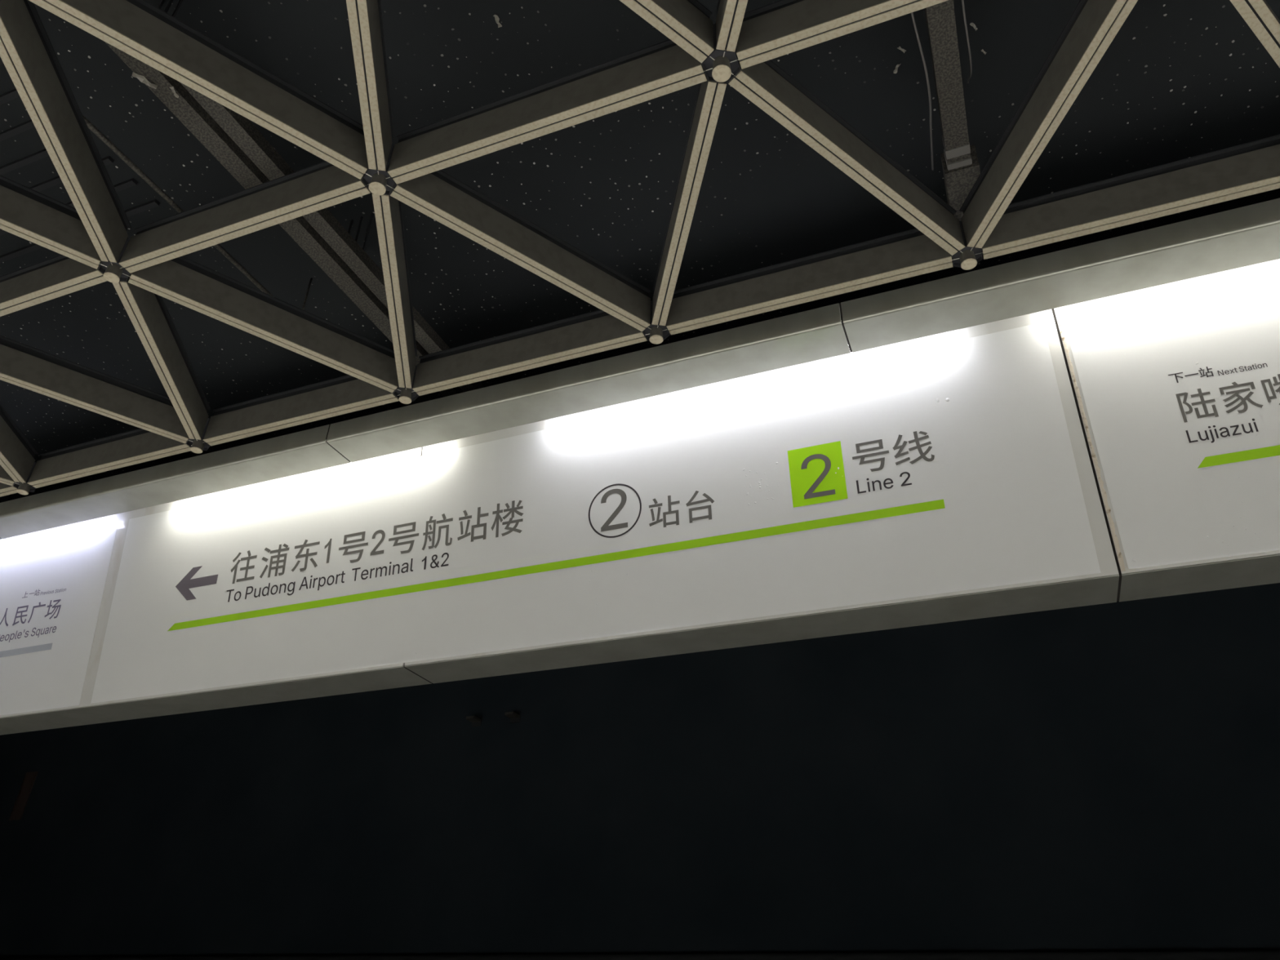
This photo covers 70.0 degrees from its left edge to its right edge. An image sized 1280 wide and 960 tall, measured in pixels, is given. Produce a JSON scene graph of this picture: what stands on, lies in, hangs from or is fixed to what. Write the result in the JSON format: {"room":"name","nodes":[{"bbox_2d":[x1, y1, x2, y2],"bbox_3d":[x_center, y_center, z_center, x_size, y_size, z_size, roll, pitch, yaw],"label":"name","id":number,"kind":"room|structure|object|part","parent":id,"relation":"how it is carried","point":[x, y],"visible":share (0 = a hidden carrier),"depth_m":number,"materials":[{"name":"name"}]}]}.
{"room":"metro station","nodes":[
{"label":"metro station","id":0,"kind":"room"},
{"bbox_2d":[0,582,1279,957],"bbox_3d":[1.984,3.380,6.473,22.000,6.900,0.200,-11,-34,19],"label":"wall","id":1,"kind":"structure","parent":0,"point":[1106,776],"depth_m":7.49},
{"bbox_2d":[8,771,38,820],"bbox_3d":[-7.040,3.606,10.445,0.180,0.530,0.015,-11,-34,19],"label":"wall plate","id":2,"kind":"object","parent":1,"relation":"attached to","point":[21,801],"visible":1,"depth_m":10.43,"materials":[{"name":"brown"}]},
{"bbox_2d":[466,715,482,726],"bbox_3d":[-1.571,2.261,8.639,0.100,0.100,0.130,-11,-34,19],"label":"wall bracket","id":3,"kind":"object","parent":1,"relation":"attached to","point":[476,721],"visible":1,"depth_m":8.65,"materials":[{"name":"grey metal"}]},
{"bbox_3d":[-1.573,2.258,8.634,0.090,0.024,0.118,-11,-34,19],"label":"arm","id":4,"kind":"part","parent":3,"relation":"part of"},
{"bbox_3d":[-1.549,2.290,8.686,0.100,0.100,0.012,-11,-34,19],"label":"plate","id":5,"kind":"part","parent":3,"relation":"part of","materials":[{"name":"grey metal"}]},
{"bbox_2d":[504,711,520,723],"bbox_3d":[-1.186,2.188,8.503,0.100,0.100,0.130,-11,-34,19],"label":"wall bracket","id":6,"kind":"object","parent":1,"relation":"attached to","point":[514,717],"visible":1,"depth_m":8.51,"materials":[{"name":"grey metal"}]},
{"bbox_3d":[-1.188,2.185,8.498,0.090,0.024,0.118,-11,-34,19],"label":"arm","id":7,"kind":"part","parent":6,"relation":"part of"},
{"bbox_3d":[-1.164,2.217,8.550,0.100,0.100,0.012,-11,-34,19],"label":"plate","id":8,"kind":"part","parent":6,"relation":"part of","materials":[{"name":"grey metal"}]},
{"bbox_2d":[0,0,1279,502],"bbox_3d":[-1.366,-2.936,0.351,22.000,0.194,10.250,-11,-34,19],"label":"ceiling","id":9,"kind":"structure","parent":0,"point":[1178,80],"depth_m":3.09,"materials":[{"name":"black paint"}]},
{"bbox_2d":[82,115,392,409],"bbox_3d":[-1.466,-0.902,3.285,0.017,0.245,3.600,-11,-34,19],"label":"conduit","id":10,"kind":"object","parent":9,"relation":"attached to","point":[90,125],"visible":0.38,"depth_m":3.00,"materials":[{"name":"black metal"}]},
{"bbox_2d":[103,0,464,396],"bbox_3d":[-1.172,-0.956,3.180,0.070,0.245,3.600,-11,-34,19],"label":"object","id":11,"kind":"object","parent":9,"relation":"hanging from","point":[185,108],"visible":0.33,"depth_m":2.92,"materials":[{"name":"black paint"}]},
{"bbox_2d":[132,71,158,88],"bbox_3d":[-1.426,-1.149,2.631,0.020,0.011,0.068,-26,-41,37],"label":"scrap","id":12,"kind":"object","parent":11,"relation":"hanging from","point":[140,77],"visible":1,"depth_m":2.63,"materials":[{"name":"grey"}]},
{"bbox_2d":[169,86,178,97],"bbox_3d":[-1.357,-1.130,2.665,0.013,0.005,0.038,-1,-32,5],"label":"scrap","id":13,"kind":"object","parent":11,"relation":"hanging from","point":[175,95],"visible":1,"depth_m":2.67,"materials":[{"name":"grey"}]},
{"bbox_2d":[164,0,492,391],"bbox_3d":[-1.084,-0.973,3.149,0.060,0.245,3.600,-11,-34,19],"label":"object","id":14,"kind":"object","parent":9,"relation":"hanging from","point":[238,127],"visible":0.52,"depth_m":3.10,"materials":[{"name":"black paint"}]},
{"bbox_2d":[493,14,502,27],"bbox_3d":[-0.421,-1.360,2.711,0.015,0.008,0.041,-7,-33,14],"label":"scrap","id":15,"kind":"object","parent":9,"relation":"attached to","point":[496,18],"visible":1,"depth_m":2.71,"materials":[{"name":"grey"}]},
{"bbox_2d":[0,221,1279,735],"bbox_3d":[-0.865,0.094,3.748,9.593,1.429,0.327,-11,-34,19],"label":"sign frame","id":16,"kind":"object","parent":9,"relation":"hanging from","point":[1101,588],"depth_m":3.03,"materials":[{"name":"white metal"}]},
{"bbox_3d":[-4.201,0.894,4.816,2.406,1.011,0.325,-11,-34,19],"label":"casing","id":17,"kind":"part","parent":16,"relation":"part of","materials":[{"name":"white metal"}]},
{"bbox_2d":[0,520,118,715],"bbox_3d":[-3.713,0.819,4.524,2.852,0.843,0.111,-11,-34,19],"label":"station sign","id":18,"kind":"object","parent":16,"relation":"attached to","point":[52,586],"visible":1,"depth_m":4.17,"materials":[{"name":"white plastic"}]},
{"bbox_2d":[0,424,350,538],"bbox_3d":[-2.120,0.045,4.001,2.010,0.083,0.216,-11,-34,19],"label":"panel","id":19,"kind":"object","parent":16,"relation":"attached to","point":[307,451],"visible":0.94,"depth_m":3.88,"materials":[{"name":"grey metal"}]},
{"bbox_3d":[-1.947,-0.121,4.379,1.717,0.455,0.012,-11,-34,19],"label":"hanger rod","id":20,"kind":"part","parent":16,"relation":"part of","materials":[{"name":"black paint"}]},
{"bbox_2d":[325,302,850,462],"bbox_3d":[-0.254,-0.306,3.342,2.011,0.083,0.216,-11,-34,19],"label":"panel","id":21,"kind":"object","parent":16,"relation":"attached to","point":[815,334],"visible":0.98,"depth_m":3.23,"materials":[{"name":"grey metal"}]},
{"bbox_2d":[90,322,1101,703],"bbox_3d":[-0.520,0.221,3.395,3.923,0.835,0.111,-11,-34,19],"label":"direction sign","id":22,"kind":"object","parent":16,"relation":"attached to","point":[949,467],"visible":1,"depth_m":3.21,"materials":[{"name":"white plastic"}]},
{"bbox_3d":[0.277,-0.540,3.594,1.685,0.455,0.012,-11,-34,19],"label":"hanger rod","id":23,"kind":"part","parent":16,"relation":"part of","materials":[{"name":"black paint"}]},
{"bbox_3d":[2.491,-0.956,2.812,1.693,0.455,0.012,-11,-34,19],"label":"hanger rod","id":24,"kind":"part","parent":16,"relation":"part of","materials":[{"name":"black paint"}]},
{"bbox_2d":[1063,272,1279,568],"bbox_3d":[2.916,-0.423,2.181,3.360,0.833,0.110,-11,-34,19],"label":"station sign","id":25,"kind":"object","parent":16,"relation":"attached to","point":[1181,392],"visible":1,"depth_m":2.65,"materials":[{"name":"white plastic"}]},
{"bbox_2d":[0,0,1279,497],"bbox_3d":[-0.496,-0.929,2.507,9.582,0.180,1.828,-11,-34,19],"label":"lattice","id":26,"kind":"object","parent":9,"relation":"hanging from","point":[94,246],"visible":1,"depth_m":2.67,"materials":[{"name":"brown metal"}]},
{"bbox_2d":[839,198,1279,352],"bbox_3d":[1.614,-0.658,2.683,2.011,0.083,0.216,-11,-34,19],"label":"panel","id":27,"kind":"object","parent":26,"relation":"attached to","point":[1247,235],"visible":1,"depth_m":2.73,"materials":[{"name":"grey metal"}]},
{"bbox_2d":[893,63,900,73],"bbox_3d":[0.790,-1.265,2.812,0.012,0.006,0.035,7,-32,-9],"label":"scrap","id":28,"kind":"object","parent":9,"relation":"attached to","point":[897,65],"visible":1,"depth_m":2.81,"materials":[{"name":"grey"}]},
{"bbox_2d":[897,46,906,53],"bbox_3d":[0.790,-1.299,2.759,0.030,0.005,0.010,18,-35,-25],"label":"scrap","id":29,"kind":"object","parent":9,"relation":"attached to","point":[904,51],"visible":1,"depth_m":2.76,"materials":[{"name":"grey"}]},
{"bbox_2d":[911,12,933,170],"bbox_3d":[0.754,-1.281,2.540,0.029,0.231,1.303,-11,-34,20],"label":"cable","id":30,"kind":"object","parent":9,"relation":"hanging from","point":[912,13],"visible":0.99,"depth_m":2.58,"materials":[{"name":"grey plastic"}]},
{"bbox_2d":[924,0,980,221],"bbox_3d":[0.627,-1.563,2.104,0.102,0.250,2.560,-11,-34,19],"label":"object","id":31,"kind":"object","parent":9,"relation":"hanging from","point":[959,159],"visible":0.85,"depth_m":2.65,"materials":[{"name":"grey metal"}]},
{"bbox_2d":[961,0,972,84],"bbox_3d":[0.723,-1.498,2.184,0.013,0.233,1.502,-11,-34,20],"label":"cable","id":32,"kind":"object","parent":9,"relation":"hanging from","point":[962,1],"visible":1,"depth_m":2.48,"materials":[{"name":"grey plastic"}]},
{"bbox_2d":[969,22,977,31],"bbox_3d":[0.983,-1.335,2.691,0.030,0.005,0.010,24,-38,-31],"label":"scrap","id":33,"kind":"object","parent":9,"relation":"attached to","point":[971,24],"visible":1,"depth_m":2.69,"materials":[{"name":"grey"}]}
]}

